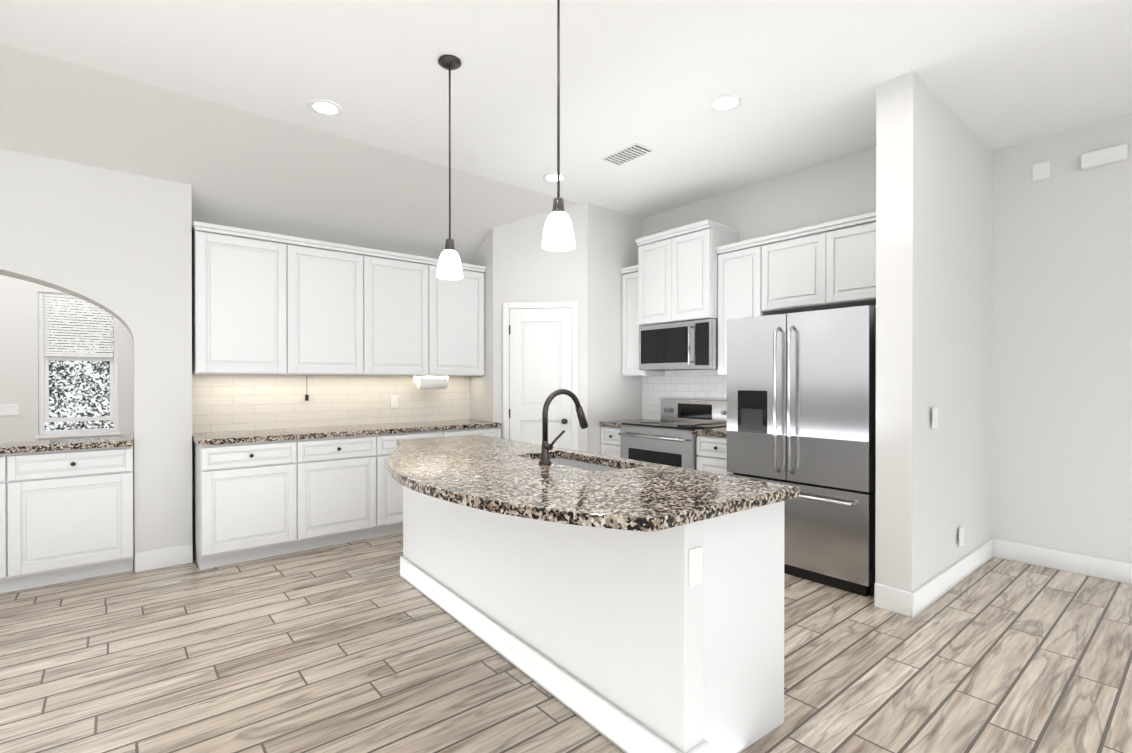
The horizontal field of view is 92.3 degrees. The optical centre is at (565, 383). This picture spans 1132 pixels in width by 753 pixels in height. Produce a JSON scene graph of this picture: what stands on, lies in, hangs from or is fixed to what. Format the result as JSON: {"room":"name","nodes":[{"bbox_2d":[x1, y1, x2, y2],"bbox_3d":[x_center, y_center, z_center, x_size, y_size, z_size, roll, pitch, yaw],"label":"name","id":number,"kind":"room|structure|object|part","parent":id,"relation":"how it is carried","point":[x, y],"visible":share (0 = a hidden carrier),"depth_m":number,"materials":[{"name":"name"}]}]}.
{"room":"kitchen","nodes":[
{"label":"kitchen","id":0,"kind":"room"},
{"bbox_2d":[0,275,132,442],"bbox_3d":[-6.912,-0.153,5.112,5.220,2.900,0.140,0,0,-40],"label":"wall","id":1,"kind":"structure","parent":0,"point":[19,381],"depth_m":5.90,"materials":[{"name":"white paint"}]},
{"bbox_2d":[0,404,18,415],"bbox_3d":[-5.947,0.284,5.816,0.140,0.120,0.007,0,0,-40],"label":"outlet","id":2,"kind":"object","parent":1,"relation":"attached to","point":[8,409],"visible":1,"depth_m":5.81,"materials":[{"name":"white plastic"}]},
{"bbox_2d":[36,292,120,438],"bbox_3d":[-5.541,-0.202,6.201,0.720,1.610,0.130,0,0,-40],"label":"window","id":3,"kind":"structure","parent":1,"relation":"in","point":[43,368],"depth_m":6.12,"materials":[{"name":"white paint"}]},
{"bbox_2d":[44,297,112,356],"bbox_3d":[-5.528,-0.627,6.184,0.580,0.650,0.032,0,0,-40],"label":"window blind","id":4,"kind":"object","parent":3,"relation":"attached to","point":[76,353],"visible":0.96,"depth_m":6.16,"materials":[{"name":"white"}]},
{"bbox_2d":[0,149,191,570],"bbox_3d":[-5.546,-0.075,1.802,7.100,2.769,0.300,0,0,-40],"label":"wall","id":5,"kind":"structure","parent":0,"point":[117,244],"depth_m":3.76,"materials":[{"name":"white paint"}]},
{"bbox_2d":[135,544,192,572],"bbox_3d":[-2.838,1.234,3.846,0.328,0.135,0.016,0,0,-40],"label":"baseboard","id":6,"kind":"structure","parent":5,"relation":"attached to","point":[178,555],"depth_m":3.84,"materials":[{"name":"white paint"}]},
{"bbox_2d":[470,229,492,421],"bbox_3d":[-0.863,-0.230,5.648,0.120,3.050,0.590,0,0,-40],"label":"wall","id":7,"kind":"structure","parent":0,"point":[481,397],"depth_m":5.48,"materials":[{"name":"white paint"}]},
{"bbox_2d":[493,203,586,451],"bbox_3d":[-0.251,-0.229,5.399,0.933,3.050,0.120,0,0,5],"label":"wall","id":8,"kind":"structure","parent":0,"point":[527,267],"depth_m":5.34,"materials":[{"name":"white paint"}]},
{"bbox_2d":[503,301,578,450],"bbox_3d":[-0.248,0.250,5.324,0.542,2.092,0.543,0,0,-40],"label":"pantry door","id":9,"kind":"structure","parent":8,"relation":"in","point":[540,354],"depth_m":5.32,"materials":[{"name":"white paint"}]},
{"bbox_3d":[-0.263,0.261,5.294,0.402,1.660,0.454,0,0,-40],"label":"knob","id":10,"kind":"part","parent":9,"relation":"part of","materials":[{"name":"white wood"}]},
{"bbox_2d":[0,532,1131,752],"bbox_3d":[-1.329,1.311,1.340,13.000,0.001,15.600,0,0,-40],"label":"floor","id":11,"kind":"structure","parent":0,"point":[362,646],"depth_m":2.48,"materials":[{"name":"brown wood"}]},
{"bbox_2d":[0,452,23,592],"bbox_3d":[-3.753,0.867,3.253,0.731,0.874,0.313,0,0,-40],"label":"base cabinet","id":12,"kind":"object","parent":11,"relation":"on","point":[11,467],"depth_m":3.34,"materials":[{"name":"white paint"}]},
{"bbox_2d":[24,440,132,588],"bbox_3d":[-3.310,0.865,3.620,0.669,0.874,0.313,0,0,-40],"label":"base cabinet","id":13,"kind":"object","parent":11,"relation":"on","point":[66,510],"depth_m":3.54,"materials":[{"name":"white paint"}]},
{"bbox_2d":[0,436,131,455],"bbox_3d":[-3.981,0.409,3.049,2.424,0.040,0.360,0,0,-40],"label":"countertop","id":14,"kind":"structure","parent":13,"relation":"on","point":[107,442],"depth_m":3.51,"materials":[{"name":"multicoloured stone"}]},
{"bbox_2d":[192,439,307,569],"bbox_3d":[-2.436,0.863,4.171,0.668,0.874,0.618,0,0,-40],"label":"base cabinet","id":15,"kind":"object","parent":11,"relation":"on","point":[260,494],"depth_m":3.93,"materials":[{"name":"white paint"}]},
{"bbox_2d":[192,419,501,446],"bbox_3d":[-1.761,0.402,4.720,2.440,0.040,0.633,0,0,-40],"label":"countertop","id":16,"kind":"structure","parent":15,"relation":"on","point":[206,439],"depth_m":4.39,"materials":[{"name":"multicoloured stone"}]},
{"bbox_2d":[308,435,387,549],"bbox_3d":[-1.994,0.862,4.538,0.730,0.874,0.618,0,0,-40],"label":"base cabinet","id":17,"kind":"object","parent":11,"relation":"on","point":[348,478],"depth_m":4.35,"materials":[{"name":"white paint"}]},
{"bbox_2d":[388,431,451,534],"bbox_3d":[-1.526,0.860,4.925,0.730,0.874,0.618,0,0,-40],"label":"base cabinet","id":18,"kind":"object","parent":11,"relation":"on","point":[395,489],"depth_m":4.61,"materials":[{"name":"white paint"}]},
{"bbox_2d":[452,427,500,437],"bbox_3d":[-1.083,0.859,5.292,0.668,0.874,0.618,0,0,-40],"label":"base cabinet","id":19,"kind":"object","parent":11,"relation":"on","point":[487,431],"depth_m":5.14,"materials":[{"name":"white paint"}]},
{"bbox_2d":[400,489,796,752],"bbox_3d":[-0.121,0.869,2.880,0.637,0.874,2.472,0,0,-37],"label":"kitchen island","id":20,"kind":"object","parent":11,"relation":"on","point":[624,605],"depth_m":2.00,"materials":[{"name":"white paint"}]},
{"bbox_2d":[388,435,798,556],"bbox_3d":[-0.325,0.409,2.729,1.121,0.040,2.530,0,0,-37],"label":"island countertop","id":21,"kind":"structure","parent":20,"relation":"on","point":[564,509],"depth_m":2.13,"materials":[{"name":"multicoloured stone"}]},
{"bbox_2d":[536,389,587,464],"bbox_3d":[0.000,0.209,2.699,0.296,0.361,0.092,0,0,-37],"label":"faucet","id":22,"kind":"object","parent":21,"relation":"on","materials":[{"name":"brown metal"}]},
{"bbox_2d":[556,457,623,468],"bbox_3d":[0.054,0.518,2.760,0.324,0.201,0.724,0,0,-37],"label":"sink","id":23,"kind":"object","parent":21,"relation":"in","point":[563,460],"depth_m":2.93,"materials":[{"name":"silver metal"}]},
{"bbox_2d":[600,419,652,456],"bbox_3d":[0.671,0.837,5.471,0.644,0.917,0.311,0,0,-40],"label":"base cabinet","id":24,"kind":"object","parent":11,"relation":"on","point":[610,439],"visible":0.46,"depth_m":5.30,"materials":[{"name":"white paint"}]},
{"bbox_2d":[618,399,726,469],"bbox_3d":[1.004,0.730,4.998,0.718,1.135,0.832,0,0,-40],"label":"range","id":25,"kind":"object","parent":11,"relation":"on","point":[669,438],"visible":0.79,"depth_m":4.92,"materials":[{"name":"silver metal"}]},
{"bbox_3d":[0.751,0.473,4.789,0.063,0.026,0.752,0,0,-40],"label":"handle","id":26,"kind":"part","parent":25,"relation":"part of","materials":[{"name":"silver metal"}]},
{"bbox_3d":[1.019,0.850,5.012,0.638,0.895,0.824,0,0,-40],"label":"door","id":27,"kind":"part","parent":25,"relation":"part of","materials":[{"name":"silver metal"}]},
{"bbox_2d":[695,427,731,474],"bbox_3d":[1.434,0.841,4.550,0.644,0.917,0.401,0,0,-40],"label":"base cabinet","id":28,"kind":"object","parent":11,"relation":"on","point":[712,450],"visible":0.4,"depth_m":4.40,"materials":[{"name":"white paint"}]},
{"bbox_2d":[727,305,875,596],"bbox_3d":[1.791,0.402,3.895,0.872,1.800,0.992,0,0,-40],"label":"fridge","id":29,"kind":"object","parent":11,"relation":"on","point":[801,399],"visible":0.77,"depth_m":3.54,"materials":[{"name":"grey metal"}]},
{"bbox_2d":[0,0,1131,263],"bbox_3d":[-1.329,-1.438,1.330,13.000,0.600,6.400,0,0,-40],"label":"ceiling","id":30,"kind":"structure","parent":0,"point":[206,100],"depth_m":3.23,"materials":[{"name":"white paint"}]},
{"bbox_2d":[308,99,342,115],"bbox_3d":[-1.521,-1.742,3.442,0.204,0.008,0.204,0,0,-40],"label":"recessed light","id":31,"kind":"object","parent":30,"relation":"in","point":[325,107],"visible":1,"depth_m":3.43,"materials":[{"name":"white paint"}]},
{"bbox_2d":[436,55,462,279],"bbox_3d":[-0.630,-1.158,2.949,0.142,1.171,0.142,0,0,-40],"label":"pendant light","id":32,"kind":"object","parent":30,"relation":"hanging from","point":[449,267],"visible":1,"depth_m":2.92,"materials":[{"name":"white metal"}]},
{"bbox_3d":[-0.630,-0.646,2.951,0.142,0.146,0.142,0,0,-40],"label":"lamp shade","id":33,"kind":"part","parent":32,"relation":"part of","materials":[{"name":"white glass"}]},
{"bbox_2d":[543,173,566,181],"bbox_3d":[-0.096,-1.746,4.622,0.204,0.008,0.204,0,0,-40],"label":"recessed light","id":34,"kind":"object","parent":30,"relation":"in","point":[550,177],"visible":0.88,"depth_m":4.61,"materials":[{"name":"white paint"}]},
{"bbox_2d":[542,0,574,251],"bbox_3d":[-0.032,-1.156,2.289,0.142,1.171,0.142,0,0,-40],"label":"pendant light","id":35,"kind":"object","parent":30,"relation":"hanging from","point":[558,233],"visible":1,"depth_m":2.27,"materials":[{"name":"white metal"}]},
{"bbox_3d":[-0.032,-0.643,2.291,0.142,0.146,0.142,0,0,-40],"label":"lamp shade","id":36,"kind":"part","parent":35,"relation":"part of","materials":[{"name":"white glass"}]},
{"bbox_3d":[-0.032,-1.228,2.288,0.124,1.027,0.124,0,0,-40],"label":"stem","id":37,"kind":"part","parent":35,"relation":"part of","materials":[{"name":"brown metal"}]},
{"bbox_2d":[600,143,653,165],"bbox_3d":[0.465,-1.742,4.165,0.200,0.013,0.380,0,0,-40],"label":"ceiling vent","id":38,"kind":"object","parent":30,"relation":"in","point":[628,154],"visible":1,"depth_m":4.14,"materials":[{"name":"white metal"}]},
{"bbox_2d":[709,94,742,111],"bbox_3d":[0.995,-1.741,3.383,0.204,0.008,0.204,0,0,-40],"label":"recessed light","id":39,"kind":"object","parent":30,"relation":"in","point":[725,102],"visible":1,"depth_m":3.37,"materials":[{"name":"white paint"}]},
{"bbox_2d":[587,203,642,453],"bbox_3d":[0.520,-0.230,5.632,0.910,3.050,0.120,0,0,-40],"label":"wall","id":40,"kind":"structure","parent":0,"point":[614,393],"depth_m":5.47,"materials":[{"name":"white paint"}]},
{"bbox_2d":[643,147,875,307],"bbox_3d":[1.708,-0.227,4.817,0.120,3.050,2.650,0,0,-40],"label":"wall","id":41,"kind":"structure","parent":0,"point":[843,187],"depth_m":4.52,"materials":[{"name":"white paint"}]},
{"bbox_2d":[642,370,726,419],"bbox_3d":[1.408,-0.111,5.075,0.011,0.984,1.868,0,0,-40],"label":"backsplash","id":42,"kind":"structure","parent":41,"relation":"attached to","point":[711,385],"depth_m":5.40,"materials":[{"name":"tile"}]},
{"bbox_2d":[620,212,875,375],"bbox_3d":[1.486,-0.732,4.630,0.452,1.318,2.637,0,0,-40],"label":"upper cabinet","id":43,"kind":"object","parent":41,"relation":"attached to","point":[706,269],"visible":0.83,"depth_m":4.55,"materials":[{"name":"white paint"}]},
{"bbox_2d":[639,318,717,370],"bbox_3d":[1.107,-0.342,5.080,0.463,0.432,0.832,0,0,-40],"label":"microwave","id":44,"kind":"object","parent":43,"relation":"attached to","point":[685,345],"visible":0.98,"depth_m":4.91,"materials":[{"name":"silver metal"}]},
{"bbox_3d":[1.090,-0.342,4.779,0.053,0.350,0.022,0,0,-40],"label":"handle","id":45,"kind":"part","parent":44,"relation":"part of","materials":[{"name":"silver metal"}]},
{"bbox_2d":[875,70,992,592],"bbox_3d":[2.510,-0.222,3.637,1.650,3.050,0.190,0,0,-40],"label":"wall","id":46,"kind":"structure","parent":0,"point":[934,223],"depth_m":3.21,"materials":[{"name":"white paint"}]},
{"bbox_2d":[932,407,937,427],"bbox_3d":[2.187,0.204,3.221,0.080,0.120,0.010,0,0,-40],"label":"plate","id":47,"kind":"object","parent":46,"relation":"attached to","point":[934,417],"visible":1,"depth_m":3.21,"materials":[{"name":"white plastic"}]},
{"bbox_2d":[903,538,998,617],"bbox_3d":[2.561,1.236,3.552,1.646,0.135,0.024,0,0,-40],"label":"baseboard","id":48,"kind":"structure","parent":46,"relation":"attached to","point":[915,603],"depth_m":3.39,"materials":[{"name":"white paint"}]},
{"bbox_2d":[959,527,963,546],"bbox_3d":[2.586,1.003,3.557,0.080,0.120,0.006,0,0,-40],"label":"outlet","id":49,"kind":"object","parent":46,"relation":"attached to","point":[961,536],"visible":1,"depth_m":3.55,"materials":[{"name":"white plastic"}]},
{"bbox_2d":[992,114,1131,562],"bbox_3d":[5.433,-0.214,1.495,0.120,3.050,7.220,0,0,-40],"label":"wall","id":50,"kind":"structure","parent":0,"point":[1062,369],"depth_m":3.78,"materials":[{"name":"white paint"}]},
{"bbox_2d":[1032,161,1050,180],"bbox_3d":[3.381,-1.508,3.867,0.006,0.120,0.100,0,0,-40],"label":"box","id":51,"kind":"object","parent":50,"relation":"attached to","point":[1041,171],"visible":1,"depth_m":3.87,"materials":[{"name":"white plastic"}]},
{"bbox_2d":[999,540,1131,583],"bbox_3d":[5.442,1.244,1.384,0.016,0.135,7.030,0,0,-40],"label":"baseboard","id":52,"kind":"structure","parent":50,"relation":"attached to","point":[1103,568],"depth_m":3.76,"materials":[{"name":"white paint"}]},
{"bbox_2d":[1081,144,1127,169],"bbox_3d":[3.567,-1.500,3.606,0.054,0.095,0.220,0,0,-40],"label":"door chime","id":53,"kind":"object","parent":50,"relation":"attached to","point":[1110,155],"visible":1,"depth_m":3.59,"materials":[{"name":"white plastic"}]},
{"bbox_3d":[-1.984,0.067,5.026,2.500,2.460,0.120,0,0,-40],"label":"wall","id":54,"kind":"structure","parent":0,"visible":0},
{"bbox_2d":[192,374,469,432],"bbox_3d":[-1.961,0.154,4.959,2.448,0.456,0.011,0,0,-40],"label":"backsplash","id":55,"kind":"structure","parent":54,"relation":"attached to","point":[230,402],"depth_m":4.76,"materials":[{"name":"tile"}]},
{"bbox_2d":[390,395,397,407],"bbox_3d":[-1.646,0.177,5.207,0.070,0.120,0.008,0,0,-40],"label":"outlet","id":56,"kind":"object","parent":55,"relation":"attached to","point":[393,401],"visible":1,"depth_m":5.21,"materials":[{"name":"white plastic"}]},
{"bbox_2d":[192,221,485,375],"bbox_3d":[-1.851,-0.623,4.827,2.437,1.098,0.347,0,0,-40],"label":"upper cabinet","id":57,"kind":"object","parent":54,"relation":"attached to","point":[265,303],"visible":0.96,"depth_m":4.51,"materials":[{"name":"white paint"}]},
{"bbox_2d":[414,376,448,388],"bbox_3d":[-1.306,-0.009,5.289,0.350,0.126,0.116,0,0,-40],"label":"paper towel holder","id":58,"kind":"object","parent":57,"relation":"attached to","point":[431,382],"visible":1,"depth_m":5.24,"materials":[{"name":"white paper"}]},
{"label":"outside","id":59,"kind":"structure","parent":0,"visible":0},
{"bbox_2d":[45,300,113,430],"bbox_3d":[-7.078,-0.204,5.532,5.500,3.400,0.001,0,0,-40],"label":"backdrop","id":60,"kind":"structure","parent":59,"point":[79,388],"depth_m":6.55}
]}

